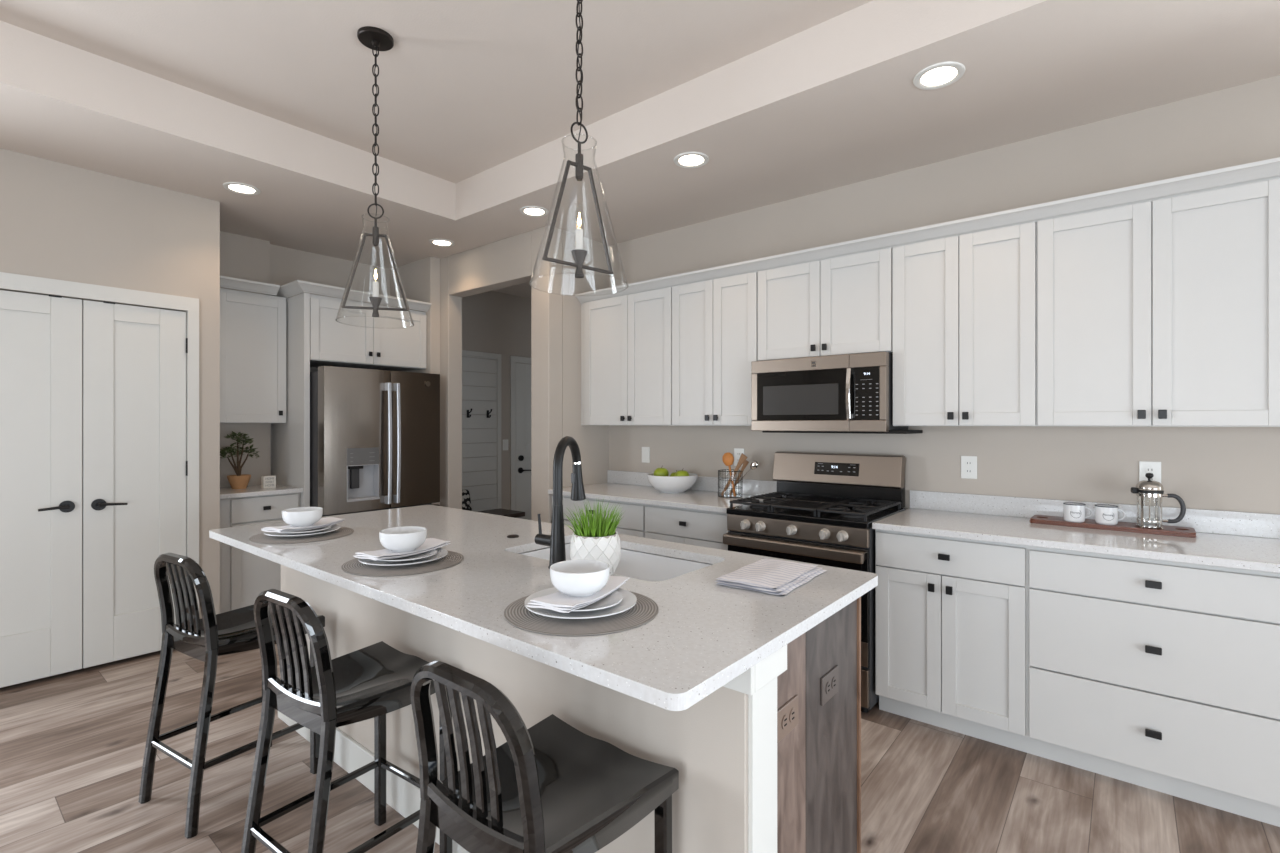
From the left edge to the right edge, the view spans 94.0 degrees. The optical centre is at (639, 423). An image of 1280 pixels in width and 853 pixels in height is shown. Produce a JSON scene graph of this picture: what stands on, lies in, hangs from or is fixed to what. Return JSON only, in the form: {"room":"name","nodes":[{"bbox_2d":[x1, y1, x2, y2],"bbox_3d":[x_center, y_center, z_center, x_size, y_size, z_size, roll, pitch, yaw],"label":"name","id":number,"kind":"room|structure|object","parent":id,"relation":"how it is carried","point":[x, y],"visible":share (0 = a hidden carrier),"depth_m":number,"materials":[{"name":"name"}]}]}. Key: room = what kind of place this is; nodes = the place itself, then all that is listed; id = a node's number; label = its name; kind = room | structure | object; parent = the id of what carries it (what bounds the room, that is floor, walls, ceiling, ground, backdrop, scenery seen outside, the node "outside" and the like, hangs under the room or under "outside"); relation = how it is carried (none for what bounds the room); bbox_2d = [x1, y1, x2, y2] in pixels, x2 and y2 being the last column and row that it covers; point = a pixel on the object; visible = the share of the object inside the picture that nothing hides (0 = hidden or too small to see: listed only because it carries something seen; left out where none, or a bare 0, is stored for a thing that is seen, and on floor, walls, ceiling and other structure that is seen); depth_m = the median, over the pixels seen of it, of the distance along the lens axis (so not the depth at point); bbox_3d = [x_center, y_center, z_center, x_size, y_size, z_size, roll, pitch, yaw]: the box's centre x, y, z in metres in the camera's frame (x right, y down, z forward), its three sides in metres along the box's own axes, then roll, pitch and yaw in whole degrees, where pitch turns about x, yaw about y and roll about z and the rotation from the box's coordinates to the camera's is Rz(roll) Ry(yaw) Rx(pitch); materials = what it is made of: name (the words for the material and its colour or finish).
{"room":"kitchen","nodes":[
{"label":"kitchen","id":0,"kind":"room"},
{"bbox_2d":[0,148,219,618],"bbox_3d":[-4.644,-0.017,1.948,0.740,2.785,5.350,0,0,39],"label":"wall","id":1,"kind":"structure","parent":0,"point":[59,221],"depth_m":3.44,"materials":[{"name":"beige paint"}]},
{"bbox_2d":[0,290,81,687],"bbox_3d":[-3.213,0.330,3.106,0.093,2.040,0.464,0,0,39],"label":"door","id":2,"kind":"structure","parent":1,"relation":"in","point":[41,335],"depth_m":3.17,"materials":[{"name":"white paint"}]},
{"bbox_2d":[0,272,198,608],"bbox_3d":[-3.110,0.301,3.324,0.138,2.150,1.054,0,0,39],"label":"trim","id":3,"kind":"structure","parent":1,"relation":"attached to","point":[9,281],"depth_m":3.65,"materials":[{"name":"white paint"}]},
{"bbox_2d":[82,300,187,667],"bbox_3d":[-2.914,0.330,3.472,0.093,2.040,0.474,0,0,39],"label":"door","id":4,"kind":"structure","parent":1,"relation":"in","point":[135,465],"depth_m":3.45,"materials":[{"name":"white paint"}]},
{"bbox_2d":[220,231,269,486],"bbox_3d":[-3.048,-0.017,4.431,0.075,2.785,0.515,0,0,39],"label":"wall","id":5,"kind":"structure","parent":0,"point":[241,257],"depth_m":4.49,"materials":[{"name":"beige paint"}]},
{"bbox_2d":[220,288,285,422],"bbox_3d":[-2.900,-0.477,4.329,0.280,0.940,0.540,0,0,39],"label":"upper cabinet","id":6,"kind":"object","parent":5,"relation":"attached to","point":[252,325],"visible":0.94,"depth_m":4.30,"materials":[{"name":"white paint"}]},
{"bbox_2d":[270,244,530,509],"bbox_3d":[-2.338,-0.017,5.456,0.120,2.785,5.700,0,0,39],"label":"wall","id":7,"kind":"structure","parent":0,"point":[495,322],"depth_m":6.16,"materials":[{"name":"beige paint"}]},
{"bbox_2d":[310,294,425,370],"bbox_3d":[-2.322,-0.706,4.868,0.645,0.480,0.930,0,0,39],"label":"upper cabinet","id":8,"kind":"object","parent":7,"relation":"attached to","point":[359,339],"visible":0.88,"depth_m":4.65,"materials":[{"name":"white paint"}]},
{"bbox_2d":[220,276,431,311],"bbox_3d":[-2.460,-0.980,4.601,0.611,0.067,1.518,0,0,39],"label":"crown molding","id":9,"kind":"structure","parent":8,"relation":"attached to","point":[296,287],"depth_m":4.36,"materials":[{"name":"white paint"}]},
{"bbox_2d":[462,355,496,511],"bbox_3d":[-1.827,0.261,5.978,0.012,1.910,0.955,0,0,39],"label":"wall panel","id":10,"kind":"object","parent":7,"relation":"attached to","point":[478,430],"depth_m":6.18,"materials":[{"name":"white paint"}]},
{"bbox_2d":[462,350,500,508],"bbox_3d":[-1.807,0.245,5.996,0.020,1.982,1.010,0,0,39],"label":"trim","id":11,"kind":"structure","parent":7,"relation":"attached to","point":[464,352],"depth_m":6.35,"materials":[{"name":"white paint"}]},
{"bbox_2d":[503,439,507,449],"bbox_3d":[-1.451,0.226,6.442,0.009,0.118,0.075,0,0,39],"label":"light switch","id":12,"kind":"object","parent":7,"relation":"attached to","point":[505,441],"visible":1,"depth_m":6.44,"materials":[{"name":"white plastic"}]},
{"bbox_2d":[510,356,530,510],"bbox_3d":[-1.106,0.316,6.857,0.018,2.120,0.950,0,0,39],"label":"trim","id":13,"kind":"structure","parent":7,"relation":"attached to","point":[513,359],"depth_m":6.51,"materials":[{"name":"white paint"}]},
{"bbox_2d":[516,363,530,519],"bbox_3d":[-1.083,0.348,6.841,0.070,2.035,0.817,0,0,39],"label":"door","id":14,"kind":"structure","parent":7,"relation":"in","point":[523,371],"depth_m":6.62,"materials":[{"name":"white paint"}]},
{"bbox_2d":[390,225,561,522],"bbox_3d":[-1.419,-0.017,4.881,2.030,2.785,0.228,0,0,39],"label":"wall","id":15,"kind":"structure","parent":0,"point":[443,283],"depth_m":4.58,"materials":[{"name":"beige paint"}]},
{"bbox_2d":[562,230,608,487],"bbox_3d":[-0.415,-0.017,4.610,0.130,2.785,0.620,0,0,39],"label":"wall","id":16,"kind":"structure","parent":0,"point":[592,441],"depth_m":4.44,"materials":[{"name":"beige paint"}]},
{"bbox_2d":[0,0,1279,298],"bbox_3d":[-0.104,-1.577,1.375,9.100,0.335,10.400,0,0,39],"label":"ceiling","id":17,"kind":"structure","parent":0,"point":[784,100],"depth_m":2.79,"materials":[{"name":"beige paint"}]},
{"bbox_2d":[223,182,260,194],"bbox_3d":[-2.380,-1.405,3.569,0.190,0.008,0.190,0,0,39],"label":"recessed light","id":18,"kind":"object","parent":17,"relation":"in","point":[236,187],"visible":1,"depth_m":3.57,"materials":[{"name":"white plastic"}]},
{"bbox_2d":[335,26,413,327],"bbox_3d":[-1.137,-1.049,2.569,0.310,1.230,0.310,0,0,-17],"label":"pendant lamp","id":19,"kind":"object","parent":17,"relation":"hanging from","point":[374,38],"visible":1,"depth_m":2.56,"materials":[{"name":"brown metal"}]},
{"bbox_2d":[369,281,381,316],"bbox_3d":[-1.137,-0.537,2.569,0.052,0.151,0.052,0,0,39],"label":"candle","id":20,"kind":"object","parent":19,"relation":"on","point":[375,300],"depth_m":2.56,"materials":[{"name":"white plastic"}]},
{"bbox_2d":[429,239,454,246],"bbox_3d":[-1.537,-1.405,4.634,0.190,0.008,0.190,0,0,39],"label":"recessed light","id":21,"kind":"object","parent":17,"relation":"in","point":[437,242],"visible":1,"depth_m":4.63,"materials":[{"name":"white plastic"}]},
{"bbox_2d":[520,206,548,216],"bbox_3d":[-0.700,-1.405,3.952,0.190,0.008,0.190,0,0,39],"label":"recessed light","id":22,"kind":"object","parent":17,"relation":"in","point":[533,211],"visible":1,"depth_m":3.95,"materials":[{"name":"white plastic"}]},
{"bbox_2d":[529,0,628,293],"bbox_3d":[-0.191,-1.049,1.878,0.310,1.230,0.310,0,0,6],"label":"pendant lamp","id":23,"kind":"object","parent":17,"relation":"hanging from","point":[579,255],"visible":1,"depth_m":1.87,"materials":[{"name":"clear glass"}]},
{"bbox_2d":[571,228,586,277],"bbox_3d":[-0.191,-0.537,1.878,0.052,0.151,0.052,0,0,39],"label":"candle","id":24,"kind":"object","parent":23,"relation":"on","point":[579,255],"depth_m":1.87,"materials":[{"name":"white plastic"}]},
{"bbox_2d":[674,152,708,167],"bbox_3d":[0.274,-1.405,3.183,0.190,0.008,0.190,0,0,39],"label":"recessed light","id":25,"kind":"object","parent":17,"relation":"in","point":[687,159],"visible":1,"depth_m":3.18,"materials":[{"name":"white plastic"}]},
{"bbox_2d":[913,61,964,89],"bbox_3d":[1.208,-1.405,2.415,0.190,0.008,0.190,0,0,39],"label":"recessed light","id":26,"kind":"object","parent":17,"relation":"in","point":[943,74],"visible":1,"depth_m":2.41,"materials":[{"name":"white plastic"}]},
{"bbox_2d":[0,644,1279,852],"bbox_3d":[-0.104,1.406,1.375,9.100,0.060,10.400,0,0,39],"label":"floor","id":27,"kind":"structure","parent":0,"point":[73,743],"depth_m":2.25,"materials":[{"name":"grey wood"}]},
{"bbox_2d":[139,553,324,838],"bbox_3d":[-1.544,0.920,2.275,0.404,0.914,0.465,0,0,31],"label":"counter stool","id":28,"kind":"object","parent":27,"relation":"on","point":[205,639],"visible":0.75,"depth_m":2.15,"materials":[{"name":"black metal"}]},
{"bbox_2d":[220,493,299,612],"bbox_3d":[-2.805,0.934,4.255,0.520,0.883,0.546,0,0,39],"label":"base cabinet","id":29,"kind":"object","parent":27,"relation":"on","point":[244,575],"visible":0.34,"depth_m":4.06,"materials":[{"name":"white paint"}]},
{"bbox_2d":[220,484,302,498],"bbox_3d":[-2.803,0.477,4.255,0.524,0.030,0.548,0,0,39],"label":"countertop","id":30,"kind":"structure","parent":29,"relation":"on","point":[250,490],"depth_m":4.15,"materials":[{"name":"white stone"}]},
{"bbox_2d":[220,431,258,488],"bbox_3d":[-2.872,0.255,4.274,0.194,0.414,0.292,0,0,39],"label":"potted plant","id":31,"kind":"object","parent":30,"relation":"on","point":[238,481],"visible":0.99,"depth_m":4.25,"materials":[{"name":"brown plant"}]},
{"bbox_2d":[261,475,275,488],"bbox_3d":[-2.680,0.418,4.308,0.037,0.088,0.084,0,0,33],"label":"block","id":32,"kind":"object","parent":30,"relation":"on","point":[266,481],"visible":1,"depth_m":4.29,"materials":[{"name":"white paint"}]},
{"bbox_2d":[271,293,309,506],"bbox_3d":[-2.641,0.215,4.502,0.615,2.321,0.040,0,0,39],"label":"panel","id":33,"kind":"object","parent":27,"relation":"on","point":[290,440],"visible":0.36,"depth_m":4.37,"materials":[{"name":"white paint"}]},
{"bbox_2d":[241,589,452,852],"bbox_3d":[-0.869,0.920,1.790,0.404,0.914,0.465,0,0,35],"label":"counter stool","id":34,"kind":"object","parent":27,"relation":"on","point":[374,681],"visible":0.91,"depth_m":1.71,"materials":[{"name":"black metal"}]},
{"bbox_2d":[310,366,439,516],"bbox_3d":[-2.205,0.473,4.774,0.848,1.765,0.913,0,0,39],"label":"refrigerator","id":35,"kind":"object","parent":27,"relation":"on","point":[375,434],"visible":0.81,"depth_m":4.49,"materials":[{"name":"silver metal"}]},
{"bbox_2d":[477,508,524,518],"bbox_3d":[-1.650,1.139,5.872,0.420,0.475,0.985,0,0,39],"label":"bench","id":36,"kind":"object","parent":27,"relation":"on","point":[503,512],"visible":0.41,"depth_m":6.08,"materials":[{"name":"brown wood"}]},
{"bbox_2d":[462,490,471,510],"bbox_3d":[-1.818,0.776,5.857,0.138,0.244,0.340,0,0,39],"label":"cushion","id":37,"kind":"object","parent":36,"relation":"on","point":[466,502],"visible":0.33,"depth_m":5.91,"materials":[{"name":"black fabric"}]},
{"bbox_2d":[410,661,678,852],"bbox_3d":[-0.217,0.920,1.263,0.404,0.914,0.465,0,0,39],"label":"counter stool","id":38,"kind":"object","parent":27,"relation":"on","point":[553,786],"visible":1,"depth_m":1.19,"materials":[{"name":"black metal"}]},
{"bbox_2d":[278,565,860,852],"bbox_3d":[-0.492,0.934,2.314,2.493,0.884,0.779,0,0,39],"label":"kitchen island","id":39,"kind":"object","parent":27,"relation":"on","point":[741,790],"visible":0.35,"depth_m":1.58,"materials":[{"name":"beige paint"}]},
{"bbox_2d":[209,505,877,710],"bbox_3d":[-0.572,0.477,2.220,2.517,0.030,1.067,0,0,39],"label":"island countertop","id":40,"kind":"structure","parent":39,"relation":"on","point":[703,634],"depth_m":1.59,"materials":[{"name":"white stone"}]},
{"bbox_2d":[249,527,353,543],"bbox_3d":[-1.400,0.460,2.484,0.380,0.004,0.380,0,0,39],"label":"placemat","id":41,"kind":"object","parent":40,"relation":"on","point":[342,531],"visible":0.66,"depth_m":2.38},
{"bbox_2d":[264,524,339,536],"bbox_3d":[-1.403,0.448,2.486,0.278,0.019,0.278,0,0,39],"label":"dinner plate","id":42,"kind":"object","parent":41,"relation":"on","point":[334,527],"visible":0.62,"depth_m":2.44,"materials":[{"name":"white ceramic"}]},
{"bbox_2d":[278,525,330,533],"bbox_3d":[-1.404,0.441,2.489,0.208,0.016,0.208,0,0,39],"label":"salad plate","id":43,"kind":"object","parent":42,"relation":"on","point":[326,527],"visible":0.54,"depth_m":2.44,"materials":[{"name":"white ceramic"}]},
{"bbox_2d":[262,517,344,532],"bbox_3d":[-1.406,0.425,2.505,0.134,0.027,0.286,0,0,23],"label":"napkin","id":44,"kind":"object","parent":43,"relation":"on","point":[323,522],"visible":0.84,"depth_m":2.46,"materials":[{"name":"white fabric"}]},
{"bbox_2d":[282,507,322,526],"bbox_3d":[-1.406,0.389,2.489,0.149,0.068,0.149,0,0,39],"label":"bowl","id":45,"kind":"object","parent":44,"relation":"on","point":[300,516],"visible":1,"depth_m":2.44,"materials":[{"name":"white ceramic"}]},
{"bbox_2d":[341,550,463,575],"bbox_3d":[-0.787,0.460,1.997,0.380,0.004,0.380,0,0,39],"label":"placemat","id":46,"kind":"object","parent":40,"relation":"on","point":[353,566],"visible":0.61,"depth_m":1.90,"materials":[{"name":"wicker"}]},
{"bbox_2d":[358,548,447,565],"bbox_3d":[-0.790,0.448,1.999,0.278,0.019,0.278,0,0,39],"label":"dinner plate","id":47,"kind":"object","parent":46,"relation":"on","point":[441,552],"visible":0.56,"depth_m":1.95,"materials":[{"name":"white ceramic"}]},
{"bbox_2d":[380,549,436,561],"bbox_3d":[-0.790,0.441,2.002,0.208,0.016,0.208,0,0,39],"label":"salad plate","id":48,"kind":"object","parent":47,"relation":"on","point":[432,552],"visible":0.48,"depth_m":1.97,"materials":[{"name":"white ceramic"}]},
{"bbox_2d":[353,538,450,560],"bbox_3d":[-0.799,0.425,2.021,0.134,0.027,0.286,0,0,30],"label":"napkin","id":49,"kind":"object","parent":48,"relation":"on","point":[430,544],"visible":0.75,"depth_m":1.96,"materials":[{"name":"white fabric"}]},
{"bbox_2d":[379,526,426,551],"bbox_3d":[-0.793,0.389,2.002,0.149,0.068,0.149,0,0,39],"label":"bowl","id":50,"kind":"object","parent":49,"relation":"on","point":[406,538],"visible":1,"depth_m":1.95,"materials":[{"name":"white ceramic"}]},
{"bbox_2d":[535,436,585,568],"bbox_3d":[-0.241,0.251,2.007,0.130,0.421,0.223,0,0,39],"label":"faucet","id":51,"kind":"object","parent":40,"relation":"on","point":[556,540],"visible":0.84,"depth_m":1.92,"materials":[{"name":"black metal"}]},
{"bbox_2d":[504,591,657,635],"bbox_3d":[-0.144,0.460,1.488,0.380,0.004,0.380,0,0,39],"label":"placemat","id":52,"kind":"object","parent":40,"relation":"on","point":[645,609],"visible":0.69,"depth_m":1.39,"materials":[{"name":"wicker"}]},
{"bbox_2d":[524,587,636,618],"bbox_3d":[-0.147,0.448,1.490,0.278,0.019,0.278,0,0,39],"label":"dinner plate","id":53,"kind":"object","parent":52,"relation":"on","point":[629,600],"visible":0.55,"depth_m":1.44,"materials":[{"name":"white ceramic"}]},
{"bbox_2d":[540,589,622,610],"bbox_3d":[-0.147,0.441,1.493,0.208,0.016,0.208,0,0,39],"label":"salad plate","id":54,"kind":"object","parent":53,"relation":"on","point":[615,597],"visible":0.41,"depth_m":1.48,"materials":[{"name":"white ceramic"}]},
{"bbox_2d":[526,576,629,612],"bbox_3d":[-0.148,0.425,1.508,0.134,0.027,0.286,0,0,25],"label":"napkin","id":55,"kind":"object","parent":54,"relation":"on","point":[558,601],"visible":0.62,"depth_m":1.43,"materials":[{"name":"white fabric"}]},
{"bbox_2d":[550,560,609,596],"bbox_3d":[-0.150,0.389,1.493,0.149,0.068,0.149,0,0,39],"label":"bowl","id":56,"kind":"object","parent":55,"relation":"on","point":[573,578],"visible":1,"depth_m":1.45,"materials":[{"name":"white ceramic"}]},
{"bbox_2d":[565,495,621,575],"bbox_3d":[-0.142,0.344,1.845,0.199,0.242,0.198,0,0,39],"label":"potted plant","id":57,"kind":"object","parent":40,"relation":"on","point":[599,541],"visible":0.91,"depth_m":1.80,"materials":[{"name":"green plant"}]},
{"bbox_2d":[519,542,712,580],"bbox_3d":[-0.104,0.592,2.123,0.785,0.196,0.460,0,0,39],"label":"sink","id":58,"kind":"object","parent":40,"relation":"in","point":[645,566],"visible":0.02,"depth_m":2.28,"materials":[{"name":"white"}]},
{"bbox_2d":[715,558,826,595],"bbox_3d":[0.399,0.450,1.792,0.212,0.024,0.356,0,0,36],"label":"dish towel","id":59,"kind":"object","parent":40,"relation":"on","point":[770,576],"visible":1,"depth_m":1.74,"materials":[{"name":"fabric"}]},
{"bbox_2d":[777,695,797,742],"bbox_3d":[0.362,0.721,1.462,0.009,0.075,0.118,0,0,39],"label":"wall outlet","id":60,"kind":"object","parent":39,"relation":"attached to","point":[787,715],"visible":0.9,"depth_m":1.46,"materials":[{"name":"brown plastic"}]},
{"bbox_2d":[782,715,787,728],"bbox_3d":[0.351,0.721,1.444,0.003,0.033,0.033,0,0,39],"label":"receptacle","id":61,"kind":"object","parent":60,"relation":"attached to","point":[784,717],"depth_m":1.44,"materials":[{"name":"brown plastic"}]},
{"bbox_2d":[789,708,795,722],"bbox_3d":[0.377,0.721,1.477,0.003,0.033,0.033,0,0,39],"label":"receptacle","id":62,"kind":"object","parent":60,"relation":"attached to","point":[792,711],"depth_m":1.47,"materials":[{"name":"brown plastic"}]},
{"bbox_2d":[821,665,837,705],"bbox_3d":[0.533,0.731,1.671,0.009,0.075,0.118,0,0,39],"label":"wall outlet","id":63,"kind":"object","parent":39,"relation":"attached to","point":[829,681],"visible":1,"depth_m":1.66,"materials":[{"name":"grey plastic"}]},
{"bbox_2d":[826,682,830,693],"bbox_3d":[0.521,0.731,1.653,0.003,0.033,0.033,0,0,39],"label":"receptacle","id":64,"kind":"object","parent":63,"relation":"attached to","point":[828,684],"depth_m":1.65,"materials":[{"name":"grey plastic"}]},
{"bbox_2d":[831,677,836,688],"bbox_3d":[0.548,0.731,1.686,0.003,0.033,0.033,0,0,39],"label":"receptacle","id":65,"kind":"object","parent":63,"relation":"attached to","point":[833,679],"depth_m":1.68,"materials":[{"name":"grey plastic"}]},
{"bbox_2d":[552,495,645,537],"bbox_3d":[-0.119,0.934,4.199,0.847,0.883,0.640,0,0,39],"label":"base cabinet","id":66,"kind":"object","parent":27,"relation":"on","point":[632,520],"visible":0.2,"depth_m":3.83,"materials":[{"name":"white paint"}]},
{"bbox_2d":[548,470,776,512],"bbox_3d":[0.119,0.428,4.003,1.463,0.128,0.644,0,0,39],"label":"countertop","id":67,"kind":"structure","parent":66,"relation":"on","point":[622,486],"depth_m":3.91,"materials":[{"name":"white stone"}]},
{"bbox_2d":[647,472,697,492],"bbox_3d":[0.220,0.402,4.066,0.344,0.119,0.344,0,0,39],"label":"fruit bowl","id":68,"kind":"object","parent":67,"relation":"on","point":[664,484],"visible":0.94,"depth_m":3.94,"materials":[{"name":"white ceramic"}]},
{"bbox_2d":[654,467,668,475],"bbox_3d":[0.146,0.341,4.095,0.106,0.113,0.101,0,0,39],"label":"apple","id":69,"kind":"object","parent":68,"relation":"in","point":[661,471],"visible":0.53,"depth_m":4.06,"materials":[{"name":"green plant"}]},
{"bbox_2d":[675,468,688,476],"bbox_3d":[0.282,0.349,4.009,0.098,0.105,0.094,0,0,-11],"label":"apple","id":70,"kind":"object","parent":68,"relation":"in","point":[682,472],"visible":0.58,"depth_m":3.98,"materials":[{"name":"green plant"}]},
{"bbox_2d":[718,469,742,497],"bbox_3d":[0.574,0.378,3.797,0.158,0.168,0.158,0,0,39],"label":"utensil holder","id":71,"kind":"object","parent":67,"relation":"on","point":[722,471],"visible":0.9,"depth_m":3.78,"materials":[{"name":"black metal"}]},
{"bbox_2d":[722,452,735,495],"bbox_3d":[0.573,0.320,3.810,0.103,0.276,0.045,0,0,35],"label":"wooden spoon","id":72,"kind":"object","parent":71,"relation":"in","point":[728,459],"visible":1,"depth_m":3.79,"materials":[{"name":"brown wood"}]},
{"bbox_2d":[721,453,746,495],"bbox_3d":[0.592,0.321,3.762,0.196,0.279,0.011,0,0,43],"label":"wooden spatula","id":73,"kind":"object","parent":71,"relation":"in","point":[743,457],"visible":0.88,"depth_m":3.74,"materials":[{"name":"brown wood"}]},
{"bbox_2d":[729,460,748,494],"bbox_3d":[0.629,0.341,3.794,0.142,0.237,0.008,0,0,37],"label":"wooden paddle","id":74,"kind":"object","parent":71,"relation":"in","point":[746,462],"visible":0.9,"depth_m":3.78,"materials":[{"name":"brown wood"}]},
{"bbox_2d":[726,461,757,494],"bbox_3d":[0.643,0.344,3.772,0.234,0.229,0.014,0,0,41],"label":"metal spoon","id":75,"kind":"object","parent":71,"relation":"in","point":[754,464],"visible":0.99,"depth_m":3.71,"materials":[{"name":"silver metal"}]},
{"bbox_2d":[645,504,729,550],"bbox_3d":[0.448,0.934,3.737,0.617,0.883,0.640,0,0,39],"label":"base cabinet","id":76,"kind":"object","parent":27,"relation":"on","point":[702,528],"visible":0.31,"depth_m":3.50,"materials":[{"name":"white paint"}]},
{"bbox_2d":[723,451,905,712],"bbox_3d":[0.956,0.773,3.255,0.763,1.205,0.707,0,0,39],"label":"gas range","id":77,"kind":"object","parent":27,"relation":"on","point":[823,510],"visible":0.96,"depth_m":3.13,"materials":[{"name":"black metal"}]},
{"bbox_2d":[726,501,905,528],"bbox_3d":[0.960,0.475,3.259,0.763,0.033,0.615,0,0,39],"label":"cooktop","id":78,"kind":"object","parent":77,"relation":"in","point":[823,520],"depth_m":3.03,"materials":[{"name":"black metal"}]},
{"bbox_2d":[875,529,1028,752],"bbox_3d":[1.528,0.934,2.856,0.610,0.883,0.640,0,0,39],"label":"base cabinet","id":79,"kind":"object","parent":27,"relation":"on","point":[951,614],"visible":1,"depth_m":2.61,"materials":[{"name":"white paint"}]},
{"bbox_2d":[872,490,1279,572],"bbox_3d":[1.947,0.428,2.512,1.694,0.128,0.644,0,0,39],"label":"countertop","id":80,"kind":"structure","parent":79,"relation":"on","point":[1229,539],"depth_m":2.53,"materials":[{"name":"white stone"}]},
{"bbox_2d":[1029,515,1195,537],"bbox_3d":[2.088,0.452,2.663,0.570,0.020,0.174,0,0,41],"label":"serving board","id":81,"kind":"object","parent":80,"relation":"on","point":[1178,531],"visible":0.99,"depth_m":2.60,"materials":[{"name":"brown wood"}]},
{"bbox_2d":[1063,502,1092,522],"bbox_3d":[1.978,0.401,2.710,0.099,0.080,0.084,0,0,-10],"label":"enamel mug","id":82,"kind":"object","parent":81,"relation":"on","point":[1072,512],"visible":1,"depth_m":2.68,"materials":[{"name":"metal"}]},
{"bbox_2d":[1095,504,1125,524],"bbox_3d":[2.070,0.401,2.642,0.099,0.080,0.084,0,0,-10],"label":"enamel mug","id":83,"kind":"object","parent":81,"relation":"on","point":[1104,514],"visible":1,"depth_m":2.61,"materials":[{"name":"metal"}]},
{"bbox_2d":[1131,473,1185,528],"bbox_3d":[2.207,0.325,2.543,0.181,0.233,0.093,0,0,27],"label":"press","id":84,"kind":"object","parent":81,"relation":"on","point":[1149,488],"visible":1,"depth_m":2.53,"materials":[{"name":"silver glass"}]},
{"bbox_2d":[1028,546,1279,826],"bbox_3d":[2.067,0.934,2.416,0.782,0.883,0.640,0,0,39],"label":"base cabinet","id":85,"kind":"object","parent":27,"relation":"on","point":[1162,676],"visible":0.98,"depth_m":2.18,"materials":[{"name":"white paint"}]},
{"bbox_2d":[609,75,1279,513],"bbox_3d":[2.386,-0.017,2.648,6.690,2.785,0.120,0,0,39],"label":"wall","id":86,"kind":"structure","parent":0,"point":[1210,468],"depth_m":2.97,"materials":[{"name":"beige paint"}]},
{"bbox_2d":[581,287,672,425],"bbox_3d":[-0.028,-0.460,4.309,0.851,0.939,0.355,0,0,39],"label":"upper cabinet","id":87,"kind":"object","parent":86,"relation":"attached to","point":[626,341],"visible":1,"depth_m":4.17,"materials":[{"name":"white paint"}]},
{"bbox_2d":[575,157,1279,303],"bbox_3d":[1.064,-0.931,3.204,3.935,0.060,0.066,0,0,39],"label":"crown molding","id":88,"kind":"structure","parent":87,"relation":"attached to","point":[1269,169],"depth_m":2.75,"materials":[{"name":"white paint"}]},
{"bbox_2d":[642,447,649,462],"bbox_3d":[0.042,0.231,4.477,0.075,0.118,0.009,0,0,39],"label":"light switch","id":89,"kind":"object","parent":86,"relation":"attached to","point":[645,450],"visible":1,"depth_m":4.47,"materials":[{"name":"white plastic"}]},
{"bbox_2d":[607,470,776,494],"bbox_3d":[0.316,0.413,4.244,1.463,0.098,0.020,0,0,39],"label":"backsplash","id":90,"kind":"structure","parent":86,"relation":"attached to","point":[703,483],"depth_m":4.11,"materials":[{"name":"white stone"}]},
{"bbox_2d":[672,272,757,425],"bbox_3d":[0.544,-0.460,3.842,0.625,0.939,0.355,0,0,39],"label":"upper cabinet","id":91,"kind":"object","parent":86,"relation":"attached to","point":[715,322],"visible":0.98,"depth_m":3.71,"materials":[{"name":"white paint"}]},
{"bbox_2d":[734,448,743,465],"bbox_3d":[0.659,0.221,3.973,0.075,0.118,0.009,0,0,39],"label":"wall outlet","id":92,"kind":"object","parent":86,"relation":"attached to","point":[737,451],"visible":0.71,"depth_m":3.98,"materials":[{"name":"white plastic"}]},
{"bbox_2d":[758,248,892,360],"bbox_3d":[1.083,-0.649,3.403,0.765,0.559,0.355,0,0,39],"label":"upper cabinet","id":93,"kind":"object","parent":86,"relation":"attached to","point":[843,305],"visible":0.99,"depth_m":3.25,"materials":[{"name":"white paint"}]},
{"bbox_2d":[751,352,922,433],"bbox_3d":[1.083,-0.157,3.342,0.831,0.413,0.450,0,0,39],"label":"microwave","id":94,"kind":"object","parent":93,"relation":"attached to","point":[847,393],"visible":1,"depth_m":3.19,"materials":[{"name":"silver metal"}]},
{"bbox_2d":[893,222,1036,425],"bbox_3d":[1.618,-0.460,2.966,0.617,0.939,0.355,0,0,39],"label":"upper cabinet","id":95,"kind":"object","parent":86,"relation":"attached to","point":[965,306],"visible":1,"depth_m":2.83,"materials":[{"name":"white paint"}]},
{"bbox_2d":[961,456,976,478],"bbox_3d":[1.715,0.226,3.112,0.075,0.118,0.009,0,0,39],"label":"wall outlet","id":96,"kind":"object","parent":86,"relation":"attached to","point":[968,463],"visible":1,"depth_m":3.11,"materials":[{"name":"white plastic"}]},
{"bbox_2d":[910,490,1279,538],"bbox_3d":[2.144,0.413,2.754,1.694,0.098,0.020,0,0,39],"label":"backsplash","id":97,"kind":"structure","parent":86,"relation":"attached to","point":[1264,525],"depth_m":2.74,"materials":[{"name":"white stone"}]},
{"bbox_2d":[1139,461,1160,482],"bbox_3d":[2.271,0.226,2.658,0.075,0.118,0.009,0,0,39],"label":"wall outlet","id":98,"kind":"object","parent":86,"relation":"attached to","point":[1145,467],"visible":0.55,"depth_m":2.66,"materials":[{"name":"white plastic"}]},
{"bbox_2d":[1145,466,1154,472],"bbox_3d":[2.270,0.205,2.656,0.033,0.033,0.003,0,0,39],"label":"receptacle","id":99,"kind":"object","parent":98,"relation":"attached to","point":[1148,469],"depth_m":2.66,"materials":[{"name":"white plastic"}]},
{"bbox_2d":[1037,178,1279,426],"bbox_3d":[2.159,-0.460,2.525,0.778,0.939,0.355,0,0,39],"label":"upper cabinet","id":100,"kind":"object","parent":86,"relation":"attached to","point":[1163,312],"visible":1,"depth_m":2.38,"materials":[{"name":"white paint"}]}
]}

